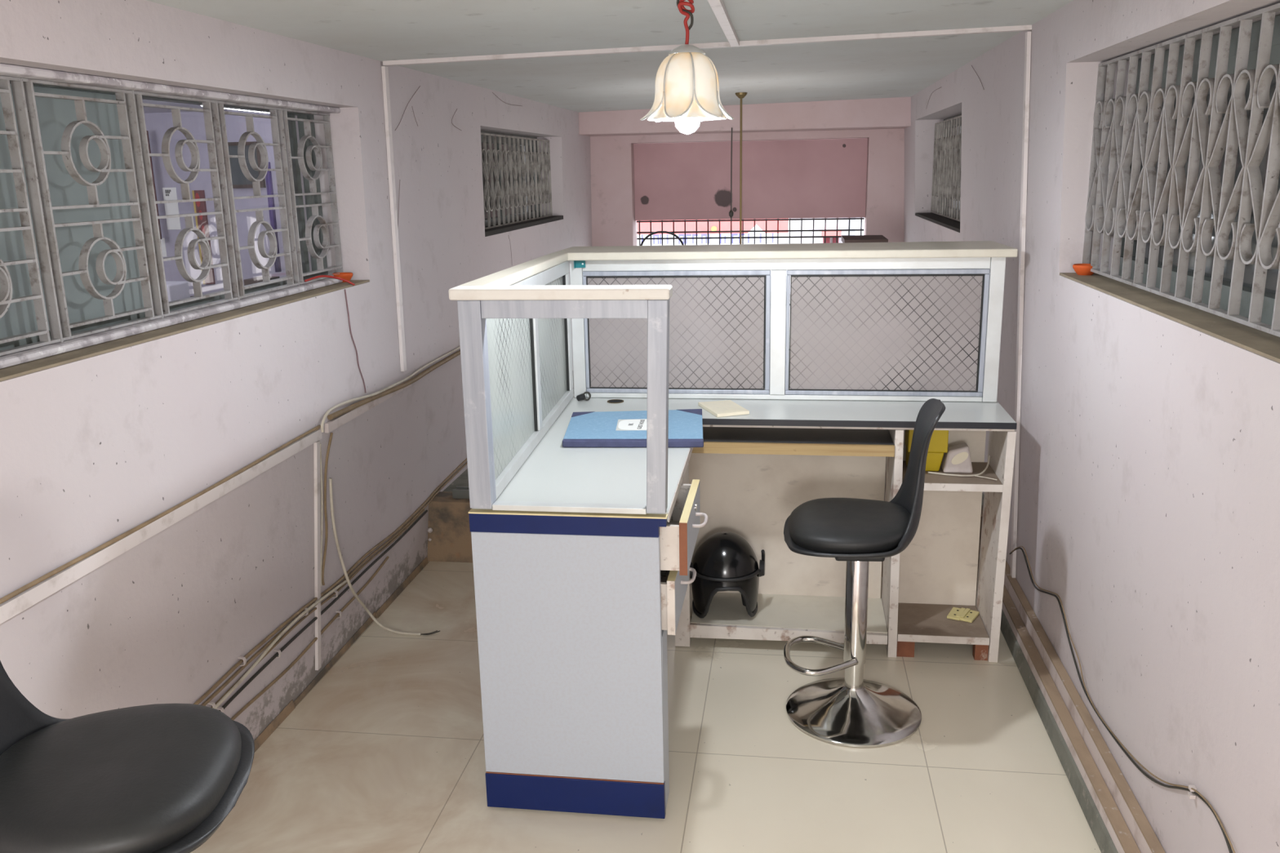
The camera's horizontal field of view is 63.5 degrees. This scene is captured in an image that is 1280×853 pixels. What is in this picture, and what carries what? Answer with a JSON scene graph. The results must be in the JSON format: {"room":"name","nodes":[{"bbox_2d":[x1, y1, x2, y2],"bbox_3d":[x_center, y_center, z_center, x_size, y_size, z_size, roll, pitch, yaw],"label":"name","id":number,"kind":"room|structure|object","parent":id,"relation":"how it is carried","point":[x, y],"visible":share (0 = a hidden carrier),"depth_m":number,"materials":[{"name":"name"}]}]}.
{"room":"reception office","nodes":[
{"label":"reception office","id":0,"kind":"room"},
{"bbox_2d":[144,110,286,296],"bbox_3d":[-2.498,-0.898,6.389,3.220,2.010,0.100,1,14,8],"label":"wall","id":1,"kind":"structure","parent":0,"point":[157,124],"depth_m":6.22,"materials":[{"name":"paint"}]},
{"bbox_2d":[160,237,166,257],"bbox_3d":[-2.976,-1.100,6.353,0.132,0.114,0.005,1,14,8],"label":"notice","id":2,"kind":"object","parent":1,"relation":"attached to","point":[162,241],"visible":0.36,"depth_m":6.34,"materials":[{"name":"white paper"}]},
{"bbox_2d":[162,186,181,229],"bbox_3d":[-2.843,-1.323,6.277,0.086,0.250,0.006,1,14,8],"label":"notice","id":3,"kind":"object","parent":1,"relation":"attached to","point":[169,193],"visible":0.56,"depth_m":6.28,"materials":[{"name":"white paper"}]},
{"bbox_2d":[164,189,170,195],"bbox_3d":[-2.852,-1.351,6.269,0.036,0.165,0.002,1,14,8],"label":"print","id":4,"kind":"object","parent":3,"relation":"attached to","point":[167,192],"depth_m":6.25,"materials":[{"name":"grey paper"}]},
{"bbox_2d":[191,190,215,284],"bbox_3d":[-2.650,-1.148,6.283,0.067,0.562,0.025,1,14,8],"label":"banner","id":5,"kind":"object","parent":1,"relation":"attached to","point":[202,221],"visible":0.48,"depth_m":6.25,"materials":[{"name":"metal"}]},
{"bbox_2d":[227,141,266,188],"bbox_3d":[-2.361,-1.552,6.137,0.255,0.265,0.029,1,14,8],"label":"blackboard","id":6,"kind":"object","parent":1,"relation":"attached to","point":[238,180],"visible":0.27,"depth_m":6.13,"materials":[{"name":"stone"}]},
{"bbox_2d":[265,161,281,272],"bbox_3d":[-2.152,-1.222,6.051,0.025,0.631,0.048,1,14,8],"label":"curtain","id":7,"kind":"object","parent":1,"relation":"hanging from","point":[268,175],"visible":0.66,"depth_m":6.03,"materials":[{"name":"fabric"}]},
{"bbox_2d":[0,0,591,741],"bbox_3d":[-1.152,-0.088,2.802,0.243,2.170,10.300,1,14,8],"label":"wall","id":8,"kind":"structure","parent":0,"point":[94,449],"depth_m":2.85,"materials":[{"name":"paint"}]},
{"bbox_2d":[0,428,322,670],"bbox_3d":[-1.193,0.698,2.079,0.087,0.803,2.520,1,14,8],"label":"cable conduit","id":9,"kind":"object","parent":8,"relation":"attached to","point":[10,608],"depth_m":2.47,"materials":[{"name":"white plastic"}]},
{"bbox_2d":[0,425,320,604],"bbox_3d":[-1.161,0.305,1.973,0.011,0.015,2.516,1,14,8],"label":"cord","id":10,"kind":"object","parent":9,"relation":"on","point":[68,564],"visible":1,"depth_m":2.30,"materials":[{"name":"beige plastic"}]},
{"bbox_2d":[0,80,328,350],"bbox_3d":[-1.230,-0.562,2.645,0.044,0.573,1.800,1,14,8],"label":"window","id":11,"kind":"structure","parent":8,"relation":"in","point":[54,115],"depth_m":2.34,"materials":[{"name":"glass"}]},
{"bbox_2d":[0,62,340,113],"bbox_3d":[-1.157,-0.831,2.567,0.080,0.018,1.802,1,14,8],"label":"trim","id":12,"kind":"structure","parent":8,"relation":"attached to","point":[6,69],"depth_m":2.41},
{"bbox_2d":[0,75,342,355],"bbox_3d":[-1.160,-0.566,2.637,0.022,0.536,1.790,1,14,8],"label":"window grille","id":13,"kind":"object","parent":8,"relation":"in","point":[130,104],"visible":0.99,"depth_m":2.48,"materials":[{"name":"grey metal"}]},
{"bbox_2d":[0,277,351,368],"bbox_3d":[-1.155,-0.298,2.700,0.078,0.018,1.802,1,14,8],"label":"trim","id":14,"kind":"structure","parent":8,"relation":"attached to","point":[51,349],"depth_m":2.43,"materials":[{"name":"white stone"}]},
{"bbox_2d":[332,272,352,282],"bbox_3d":[-1.007,-0.505,3.504,0.068,0.028,0.068,1,14,8],"label":"lamp","id":15,"kind":"object","parent":14,"relation":"on","point":[348,276],"visible":0.74,"depth_m":3.48,"materials":[{"name":"ceramic"}]},
{"bbox_2d":[0,280,369,381],"bbox_3d":[-1.098,-0.285,2.695,0.083,0.006,1.802,1,14,8],"label":"window sill","id":16,"kind":"structure","parent":8,"relation":"attached to","point":[32,366],"depth_m":2.40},
{"bbox_2d":[304,275,355,285],"bbox_3d":[-1.006,-0.469,3.342,0.025,0.045,0.196,8,17,34],"label":"cord","id":17,"kind":"object","parent":16,"relation":"on","point":[319,276],"visible":1,"depth_m":3.35,"materials":[{"name":"red plastic"}]},
{"bbox_2d":[207,701,215,707],"bbox_3d":[-1.119,0.733,2.701,0.019,0.027,0.010,1,14,8],"label":"clip","id":18,"kind":"object","parent":8,"relation":"attached to","point":[212,704],"visible":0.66,"depth_m":2.70,"materials":[{"name":"white plastic"}]},
{"bbox_2d":[216,706,224,713],"bbox_3d":[-1.116,0.759,2.749,0.019,0.027,0.010,1,14,8],"label":"clip","id":19,"kind":"object","parent":8,"relation":"attached to","point":[220,708],"visible":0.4,"depth_m":2.75,"materials":[{"name":"white plastic"}]},
{"bbox_2d":[238,656,246,666],"bbox_3d":[-1.093,0.646,2.842,0.019,0.027,0.010,1,14,8],"label":"clip","id":20,"kind":"object","parent":8,"relation":"attached to","point":[239,657],"visible":1,"depth_m":2.84,"materials":[{"name":"white plastic"}]},
{"bbox_2d":[273,648,281,658],"bbox_3d":[-1.070,0.671,3.054,0.019,0.027,0.010,1,14,8],"label":"clip","id":21,"kind":"object","parent":8,"relation":"attached to","point":[274,650],"visible":1,"depth_m":3.05,"materials":[{"name":"white plastic"}]},
{"bbox_2d":[212,579,346,709],"bbox_3d":[-1.104,0.716,2.737,0.012,0.067,1.600,1,14,8],"label":"cord","id":22,"kind":"object","parent":8,"relation":"attached to","point":[331,592],"visible":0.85,"depth_m":2.99,"materials":[{"name":"grey plastic"}]},
{"bbox_2d":[231,556,389,719],"bbox_3d":[-1.082,0.750,3.054,0.011,0.089,1.801,1,14,8],"label":"cord","id":23,"kind":"object","parent":8,"relation":"attached to","point":[358,593],"visible":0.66,"depth_m":3.24,"materials":[{"name":"black plastic"}]},
{"bbox_2d":[211,509,425,707],"bbox_3d":[-1.062,0.641,3.128,0.012,0.052,2.400,1,14,8],"label":"cord","id":24,"kind":"object","parent":8,"relation":"attached to","point":[293,627],"visible":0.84,"depth_m":3.41,"materials":[{"name":"black plastic"}]},
{"bbox_2d":[320,443,323,586],"bbox_3d":[-1.006,0.281,3.262,0.052,0.475,0.020,1,14,8],"label":"cord","id":25,"kind":"object","parent":8,"relation":"attached to","point":[321,471],"visible":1,"depth_m":3.26,"materials":[{"name":"beige plastic"}]},
{"bbox_2d":[218,510,427,711],"bbox_3d":[-1.061,0.673,3.152,0.011,0.069,2.430,1,14,8],"label":"cord","id":26,"kind":"object","parent":8,"relation":"attached to","point":[367,568],"visible":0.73,"depth_m":3.27,"materials":[{"name":"grey plastic"}]},
{"bbox_2d":[321,432,333,585],"bbox_3d":[-0.996,0.267,3.302,0.091,0.493,0.026,-14,19,-42],"label":"cord","id":27,"kind":"object","parent":8,"relation":"attached to","point":[331,433],"visible":1,"depth_m":3.29,"materials":[{"name":"grey plastic"}]},
{"bbox_2d":[193,457,466,705],"bbox_3d":[-0.966,0.431,3.738,0.015,0.065,3.700,1,14,8],"label":"cord","id":28,"kind":"object","parent":8,"relation":"attached to","point":[228,673],"visible":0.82,"depth_m":3.26,"materials":[{"name":"beige plastic"}]},
{"bbox_2d":[201,462,467,706],"bbox_3d":[-0.968,0.453,3.744,0.013,0.050,3.700,1,14,8],"label":"cord","id":29,"kind":"object","parent":8,"relation":"attached to","point":[364,561],"visible":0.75,"depth_m":3.54,"materials":[{"name":"grey plastic"}]},
{"bbox_2d":[332,590,337,598],"bbox_3d":[-1.012,0.556,3.433,0.019,0.027,0.010,1,14,8],"label":"clip","id":30,"kind":"object","parent":8,"relation":"attached to","point":[335,591],"visible":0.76,"depth_m":3.43,"materials":[{"name":"white plastic"}]},
{"bbox_2d":[335,609,342,618],"bbox_3d":[-1.015,0.633,3.484,0.019,0.027,0.010,1,14,8],"label":"clip","id":31,"kind":"object","parent":8,"relation":"attached to","point":[336,611],"visible":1,"depth_m":3.48,"materials":[{"name":"white plastic"}]},
{"bbox_2d":[253,556,428,751],"bbox_3d":[-1.360,1.348,1.266,0.015,0.028,6.500,1,14,8],"label":"baseboard","id":32,"kind":"structure","parent":8,"relation":"attached to","point":[259,741],"depth_m":3.49,"materials":[{"name":"brown wood"}]},
{"bbox_2d":[344,288,366,392],"bbox_3d":[-0.947,-0.280,3.441,0.005,0.365,0.108,0,14,6],"label":"cord","id":33,"kind":"object","parent":8,"relation":"hanging from","point":[344,289],"visible":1,"depth_m":3.42,"materials":[{"name":"grey plastic"}]},
{"bbox_2d":[324,377,411,432],"bbox_3d":[-0.928,-0.083,3.586,0.014,0.030,0.735,1,14,8],"label":"cable conduit","id":34,"kind":"object","parent":8,"relation":"attached to","point":[335,423],"depth_m":3.43,"materials":[{"name":"white plastic"}]},
{"bbox_2d":[328,478,439,635],"bbox_3d":[-0.877,0.454,3.504,0.264,0.672,0.330,1,14,8],"label":"cord","id":35,"kind":"object","parent":8,"relation":"attached to","point":[348,580],"visible":1,"depth_m":3.44,"materials":[{"name":"grey plastic"}]},
{"bbox_2d":[320,346,460,432],"bbox_3d":[-0.800,-0.311,4.358,0.032,0.057,2.506,1,14,8],"label":"cord","id":36,"kind":"object","parent":8,"relation":"attached to","point":[330,410],"visible":0.83,"depth_m":3.57,"materials":[{"name":"beige plastic"}]},
{"bbox_2d":[327,350,460,420],"bbox_3d":[-0.779,-0.331,4.504,0.041,0.041,2.610,1,14,8],"label":"cord","id":37,"kind":"object","parent":8,"relation":"attached to","point":[345,410],"visible":0.62,"depth_m":3.69,"materials":[{"name":"grey plastic"}]},
{"bbox_2d":[426,528,432,533],"bbox_3d":[-0.883,0.437,4.352,0.024,0.022,0.023,1,14,8],"label":"lump","id":38,"kind":"object","parent":8,"relation":"attached to","point":[429,530],"visible":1,"depth_m":4.34,"materials":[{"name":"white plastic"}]},
{"bbox_2d":[395,85,521,226],"bbox_3d":[-0.754,-1.221,4.623,0.009,0.574,1.897,1,14,8],"label":"cobweb","id":39,"kind":"object","parent":8,"relation":"attached to","point":[420,86],"visible":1,"depth_m":3.87,"materials":[{"name":"grey"}]},
{"bbox_2d":[480,130,540,226],"bbox_3d":[-0.783,-1.353,5.685,0.044,0.503,1.746,1,14,8],"label":"window","id":40,"kind":"structure","parent":8,"relation":"in","point":[482,131],"depth_m":5.84,"materials":[{"name":"glass"}]},
{"bbox_2d":[480,132,552,229],"bbox_3d":[-0.687,-1.355,5.685,0.016,0.463,1.718,1,14,8],"label":"window grille","id":41,"kind":"object","parent":8,"relation":"in","point":[529,191],"visible":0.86,"depth_m":5.69,"materials":[{"name":"grey metal"}]},
{"bbox_2d":[484,215,563,236],"bbox_3d":[-0.693,-1.118,5.731,0.169,0.022,1.748,1,14,8],"label":"trim","id":42,"kind":"structure","parent":8,"relation":"attached to","point":[488,232],"depth_m":5.59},
{"bbox_2d":[142,0,1073,113],"bbox_3d":[-1.661,-1.084,2.575,6.150,0.167,10.400,1,14,8],"label":"ceiling","id":43,"kind":"structure","parent":0,"point":[381,30],"depth_m":3.24,"materials":[{"name":"white paint"}]},
{"bbox_2d":[146,130,162,239],"bbox_3d":[-2.890,-1.424,6.109,0.039,0.626,0.048,1,14,8],"label":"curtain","id":44,"kind":"object","parent":43,"relation":"hanging from","point":[149,149],"visible":0.06,"depth_m":6.11,"materials":[{"name":"fabric"}]},
{"bbox_2d":[200,105,269,113],"bbox_3d":[-1.978,-1.642,5.294,0.100,0.058,1.000,1,14,8],"label":"ceiling lamp","id":45,"kind":"object","parent":43,"relation":"attached to","point":[201,105],"visible":0.09,"depth_m":5.21,"materials":[{"name":"white"}]},
{"bbox_2d":[640,0,733,133],"bbox_3d":[0.110,-0.855,2.425,0.216,0.325,0.223,1,14,8],"label":"pendant lamp","id":46,"kind":"object","parent":43,"relation":"hanging from","point":[686,93],"visible":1,"depth_m":2.38,"materials":[{"name":"white glass"}]},
{"bbox_2d":[735,92,747,244],"bbox_3d":[0.569,-1.329,5.831,0.068,1.055,0.066,1,14,8],"label":"hanging rod","id":47,"kind":"object","parent":43,"relation":"hanging from","point":[740,95],"visible":0.91,"depth_m":5.79,"materials":[{"name":"gold metal"}]},
{"bbox_2d":[735,92,747,98],"bbox_3d":[0.559,-1.827,5.708,0.068,0.029,0.066,1,14,8],"label":"ceiling mount","id":48,"kind":"object","parent":47,"relation":"on","point":[740,95],"depth_m":5.69,"materials":[{"name":"gold metal"}]},
{"bbox_2d":[578,96,911,136],"bbox_3d":[0.698,-2.092,6.974,2.195,0.198,0.398,1,14,8],"label":"beam","id":49,"kind":"structure","parent":43,"relation":"attached to","point":[895,113],"depth_m":6.76,"materials":[{"name":"paint"}]},
{"bbox_2d":[728,127,733,244],"bbox_3d":[0.605,-1.586,6.855,0.032,0.760,0.030,1,14,8],"label":"string","id":50,"kind":"object","parent":49,"relation":"hanging from","point":[731,212],"visible":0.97,"depth_m":6.85,"materials":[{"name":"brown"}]},
{"bbox_2d":[190,561,1101,852],"bbox_3d":[-0.178,1.432,1.098,2.620,0.100,6.570,1,14,8],"label":"floor","id":51,"kind":"structure","parent":0,"point":[385,753],"depth_m":2.86,"materials":[{"name":"beige tile"}]},
{"bbox_2d":[0,660,254,852],"bbox_3d":[-0.819,0.707,1.589,0.434,1.096,0.430,-2,14,-4],"label":"bar stool","id":52,"kind":"object","parent":51,"relation":"on","point":[159,778],"visible":1,"depth_m":1.51,"materials":[{"name":"black leather"}]},
{"bbox_2d":[468,416,707,818],"bbox_3d":[-0.061,0.450,3.148,0.604,0.817,1.268,1,14,8],"label":"base cabinet","id":53,"kind":"object","parent":51,"relation":"on","point":[575,611],"visible":0.99,"depth_m":2.55,"materials":[{"name":"grey laminate"}]},
{"bbox_2d":[471,416,689,521],"bbox_3d":[-0.121,0.095,2.931,0.514,0.022,0.956,1,14,8],"label":"countertop","id":54,"kind":"structure","parent":53,"relation":"on","point":[553,472],"depth_m":2.76,"materials":[{"name":"white laminate"}]},
{"bbox_2d":[448,253,672,514],"bbox_3d":[-0.113,-0.204,2.982,0.550,0.530,1.269,1,14,8],"label":"glass wall","id":55,"kind":"structure","parent":54,"relation":"on","point":[515,326],"depth_m":2.44,"materials":[{"name":"metal"}]},
{"bbox_2d":[562,408,703,447],"bbox_3d":[-0.016,0.003,3.193,0.420,0.024,0.403,0,14,3],"label":"folder","id":56,"kind":"object","parent":54,"relation":"on","point":[587,428],"visible":0.98,"depth_m":3.12,"materials":[{"name":"blue paper"}]},
{"bbox_2d":[559,396,1017,662],"bbox_3d":[0.463,0.330,3.583,1.499,0.819,0.352,1,14,8],"label":"reception desk","id":57,"kind":"object","parent":51,"relation":"on","point":[753,469],"visible":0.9,"depth_m":3.57,"materials":[{"name":"white laminate"}]},
{"bbox_2d":[576,391,591,400],"bbox_3d":[-0.198,-0.106,3.631,0.050,0.032,0.033,1,14,8],"label":"plug","id":58,"kind":"object","parent":57,"relation":"on","point":[581,397],"visible":1,"depth_m":3.63,"materials":[{"name":"black plastic"}]},
{"bbox_2d":[697,400,749,417],"bbox_3d":[0.280,-0.061,3.457,0.114,0.011,0.190,-5,14,-15],"label":"notebook","id":59,"kind":"object","parent":57,"relation":"on","point":[726,407],"visible":1,"depth_m":3.43,"materials":[{"name":"beige paper"}]},
{"bbox_2d":[689,531,764,617],"bbox_3d":[0.296,0.507,3.588,0.252,0.285,0.256,12,19,43],"label":"helmet","id":60,"kind":"object","parent":57,"relation":"on","point":[724,561],"visible":0.98,"depth_m":3.51,"materials":[{"name":"black plastic"}]},
{"bbox_2d":[552,240,1017,402],"bbox_3d":[0.486,-0.379,3.676,1.536,0.514,0.380,1,14,8],"label":"glass wall","id":61,"kind":"structure","parent":57,"relation":"on","point":[903,321],"depth_m":3.52,"materials":[{"name":"metal"}]},
{"bbox_2d":[559,396,1016,422],"bbox_3d":[0.454,-0.056,3.490,1.495,0.020,0.348,1,14,8],"label":"countertop","id":62,"kind":"structure","parent":57,"relation":"on","point":[759,409],"depth_m":3.45,"materials":[{"name":"white laminate"}]},
{"bbox_2d":[691,426,894,457],"bbox_3d":[0.500,0.047,3.446,0.658,0.036,0.230,1,14,8],"label":"tray","id":63,"kind":"object","parent":57,"relation":"on","point":[717,440],"depth_m":3.37,"materials":[{"name":"brown wood"}]},
{"bbox_2d":[904,429,948,471],"bbox_3d":[0.957,0.064,3.463,0.127,0.150,0.110,1,14,8],"label":"plastic box","id":64,"kind":"object","parent":57,"relation":"on","point":[938,446],"visible":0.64,"depth_m":3.41,"materials":[{"name":"yellow plastic"}]},
{"bbox_2d":[902,460,1002,484],"bbox_3d":[1.018,0.163,3.424,0.304,0.023,0.262,1,14,8],"label":"shelf","id":65,"kind":"object","parent":57,"relation":"attached to","point":[978,466],"depth_m":3.36,"materials":[{"name":"white wood"}]},
{"bbox_2d":[946,607,965,620],"bbox_3d":[1.094,0.646,3.577,0.044,0.014,0.088,7,16,29],"label":"socket plate","id":66,"kind":"object","parent":57,"relation":"on","point":[955,613],"visible":1,"depth_m":3.56,"materials":[{"name":"yellow plastic"}]},
{"bbox_2d":[940,442,973,473],"bbox_3d":[1.051,0.102,3.426,0.094,0.090,0.080,1,14,8],"label":"power adapter","id":67,"kind":"object","parent":57,"relation":"on","point":[957,460],"visible":0.94,"depth_m":3.40,"materials":[{"name":"white plastic"}]},
{"bbox_2d":[928,455,996,480],"bbox_3d":[1.051,0.133,3.388,0.208,0.046,0.143,1,14,8],"label":"cord","id":68,"kind":"object","parent":57,"relation":"on","point":[988,457],"visible":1,"depth_m":3.37,"materials":[{"name":"white plastic"}]},
{"bbox_2d":[960,608,979,622],"bbox_3d":[1.133,0.650,3.558,0.044,0.014,0.088,8,17,33],"label":"socket plate","id":69,"kind":"object","parent":57,"relation":"on","point":[969,615],"visible":1,"depth_m":3.55,"materials":[{"name":"yellow plastic"}]},
{"bbox_2d":[783,398,945,747],"bbox_3d":[0.636,0.397,3.003,0.434,0.961,0.430,0,14,5],"label":"bar stool","id":70,"kind":"object","parent":51,"relation":"on","point":[851,710],"visible":1,"depth_m":2.99,"materials":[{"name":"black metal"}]},
{"bbox_2d":[788,497,910,554],"bbox_3d":[0.603,0.281,2.977,0.348,0.069,0.390,0,14,5],"label":"cushion","id":71,"kind":"object","parent":70,"relation":"on","point":[824,526],"depth_m":2.89,"materials":[{"name":"black leather"}]},
{"bbox_2d":[443,333,984,505],"bbox_3d":[0.638,-0.090,6.647,2.620,0.355,5.010,1,14,8],"label":"floor","id":72,"kind":"structure","parent":0,"point":[462,480],"depth_m":4.64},
{"bbox_2d":[840,235,888,242],"bbox_3d":[1.307,-0.638,6.104,0.239,0.944,0.400,1,14,8],"label":"side table","id":73,"kind":"object","parent":72,"relation":"on","point":[845,238],"visible":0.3,"depth_m":5.88,"materials":[{"name":"brown wood"}]},
{"bbox_2d":[590,128,904,246],"bbox_3d":[0.753,-1.405,7.452,2.340,1.805,0.200,1,14,8],"label":"wall","id":74,"kind":"structure","parent":0,"point":[614,223],"depth_m":7.23,"materials":[{"name":"paint"}]},
{"bbox_2d":[633,137,867,220],"bbox_3d":[0.777,-1.760,7.390,1.646,0.542,0.060,1,14,8],"label":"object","id":75,"kind":"structure","parent":74,"relation":"in","point":[818,178],"depth_m":7.36,"materials":[{"name":"pink paint"}]},
{"bbox_2d":[636,217,864,353],"bbox_3d":[0.798,-1.025,7.614,1.644,0.987,0.029,1,14,8],"label":"gate","id":76,"kind":"object","parent":74,"relation":"attached to","point":[672,233],"visible":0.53,"depth_m":7.52,"materials":[{"name":"black metal"}]},
{"bbox_2d":[904,0,1279,852],"bbox_3d":[1.233,-0.052,2.461,0.257,2.170,10.300,1,14,8],"label":"wall","id":77,"kind":"structure","parent":0,"point":[1148,487],"depth_m":2.43,"materials":[{"name":"paint"}]},
{"bbox_2d":[427,491,983,579],"bbox_3d":[0.275,0.456,4.281,2.414,0.287,0.140,1,14,8],"label":"trim","id":78,"kind":"structure","parent":77,"relation":"attached to","point":[451,541],"depth_m":4.36,"materials":[{"name":"brown wood"}]},
{"bbox_2d":[452,486,469,498],"bbox_3d":[-0.567,0.283,4.369,0.450,0.037,0.055,1,14,8],"label":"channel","id":79,"kind":"object","parent":78,"relation":"on","point":[460,492],"visible":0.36,"depth_m":4.37,"materials":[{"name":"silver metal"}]},
{"bbox_2d":[381,0,1165,852],"bbox_3d":[-0.155,0.303,1.109,2.252,1.963,5.940,1,14,8],"label":"cable conduit","id":80,"kind":"object","parent":77,"relation":"attached to","point":[1146,840],"depth_m":3.31,"materials":[{"name":"white plastic"}]},
{"bbox_2d":[915,212,959,232],"bbox_3d":[1.695,-1.122,5.650,0.169,0.015,1.828,1,14,8],"label":"trim","id":81,"kind":"structure","parent":77,"relation":"attached to","point":[953,224],"depth_m":5.62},
{"bbox_2d":[930,115,961,221],"bbox_3d":[1.693,-1.388,5.561,0.013,0.533,1.725,1,14,8],"label":"window grille","id":82,"kind":"object","parent":77,"relation":"in","point":[947,164],"visible":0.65,"depth_m":5.80,"materials":[{"name":"grey metal"}]},
{"bbox_2d":[938,113,961,218],"bbox_3d":[1.772,-1.395,5.571,0.044,0.578,1.826,1,14,8],"label":"window","id":83,"kind":"structure","parent":77,"relation":"in","point":[961,113],"depth_m":6.05,"materials":[{"name":"glass"}]},
{"bbox_2d":[926,65,984,106],"bbox_3d":[1.487,-1.612,4.957,0.007,0.122,1.830,1,14,8],"label":"cobweb","id":84,"kind":"object","parent":77,"relation":"attached to","point":[971,65],"visible":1,"depth_m":4.32,"materials":[{"name":"grey"}]},
{"bbox_2d":[1000,608,1118,852],"bbox_3d":[0.909,1.370,0.927,0.072,0.060,6.558,1,14,8],"label":"baseboard","id":85,"kind":"structure","parent":77,"relation":"attached to","point":[1102,837],"depth_m":2.84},
{"bbox_2d":[1008,547,1232,852],"bbox_3d":[1.202,0.635,2.756,0.025,0.217,1.971,1,14,8],"label":"cord","id":86,"kind":"object","parent":77,"relation":"attached to","point":[1011,553],"visible":0.94,"depth_m":2.58,"materials":[{"name":"grey plastic"}]},
{"bbox_2d":[1011,546,1235,852],"bbox_3d":[1.190,0.631,2.716,0.023,0.211,1.941,1,14,8],"label":"cord","id":87,"kind":"object","parent":77,"relation":"attached to","point":[1104,722],"visible":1,"depth_m":2.52,"materials":[{"name":"black plastic"}]},
{"bbox_2d":[1059,272,1279,363],"bbox_3d":[1.145,-0.219,2.108,0.108,0.006,1.875,1,14,8],"label":"window sill","id":88,"kind":"structure","parent":77,"relation":"attached to","point":[1265,344],"depth_m":2.13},
{"bbox_2d":[1072,263,1098,275],"bbox_3d":[1.268,-0.447,2.946,0.068,0.028,0.068,1,14,8],"label":"lamp","id":89,"kind":"object","parent":88,"relation":"on","point":[1080,268],"visible":0.88,"depth_m":2.93,"materials":[{"name":"ceramic"}]},
{"bbox_2d":[1082,2,1279,337],"bbox_3d":[1.154,-0.505,2.024,0.024,0.563,1.899,1,14,8],"label":"window grille","id":90,"kind":"object","parent":77,"relation":"in","point":[1115,140],"visible":1,"depth_m":2.21,"materials":[{"name":"grey metal"}]},
{"bbox_2d":[1187,785,1196,799],"bbox_3d":[1.095,0.725,2.051,0.011,0.024,0.012,1,14,8],"label":"clip","id":91,"kind":"object","parent":77,"relation":"attached to","point":[1191,796],"visible":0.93,"depth_m":2.05,"materials":[{"name":"white plastic"}]},
{"bbox_2d":[1119,13,1279,325],"bbox_3d":[1.251,-0.499,2.022,0.044,0.586,1.873,1,14,8],"label":"window","id":92,"kind":"structure","parent":77,"relation":"in","point":[1272,274],"depth_m":2.27,"materials":[{"name":"glass"}]},
{"bbox_3d":[-2.842,0.748,4.119,3.430,0.080,5.350,1,14,8],"label":"floor","id":93,"kind":"structure","parent":0,"visible":0},
{"bbox_3d":[-2.260,-0.234,5.896,1.350,0.950,0.600,1,14,8],"label":"office desk","id":94,"kind":"object","parent":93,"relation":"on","visible":0},
{"bbox_2d":[165,280,190,302],"bbox_3d":[-2.623,-0.733,5.710,0.170,0.119,0.220,1,14,8],"label":"printer","id":95,"kind":"object","parent":94,"relation":"on","point":[176,290],"visible":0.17,"depth_m":5.70,"materials":[{"name":"white plastic"}]},
{"bbox_2d":[244,276,279,285],"bbox_3d":[-2.067,-0.745,5.672,0.120,0.139,0.170,1,14,8],"label":"carton","id":96,"kind":"object","parent":94,"relation":"on","point":[258,279],"visible":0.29,"depth_m":5.58,"materials":[{"name":"cardboard"}]},
{"label":"outside","id":97,"kind":"structure","parent":0,"visible":0},
{"bbox_3d":[1.792,-1.531,12.370,12.000,0.355,7.000,1,14,8],"label":"pavement","id":98,"kind":"object","parent":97,"visible":0},
{"bbox_2d":[636,218,788,284],"bbox_3d":[0.612,-1.835,10.545,1.786,1.159,0.132,1,14,8],"label":"signboard","id":99,"kind":"object","parent":98,"relation":"on","point":[771,224],"visible":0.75,"depth_m":10.44,"materials":[{"name":"white metal"}]},
{"bbox_2d":[790,217,864,243],"bbox_3d":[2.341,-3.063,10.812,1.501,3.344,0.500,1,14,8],"label":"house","id":100,"kind":"structure","parent":98,"relation":"on","point":[830,224],"depth_m":11.05,"materials":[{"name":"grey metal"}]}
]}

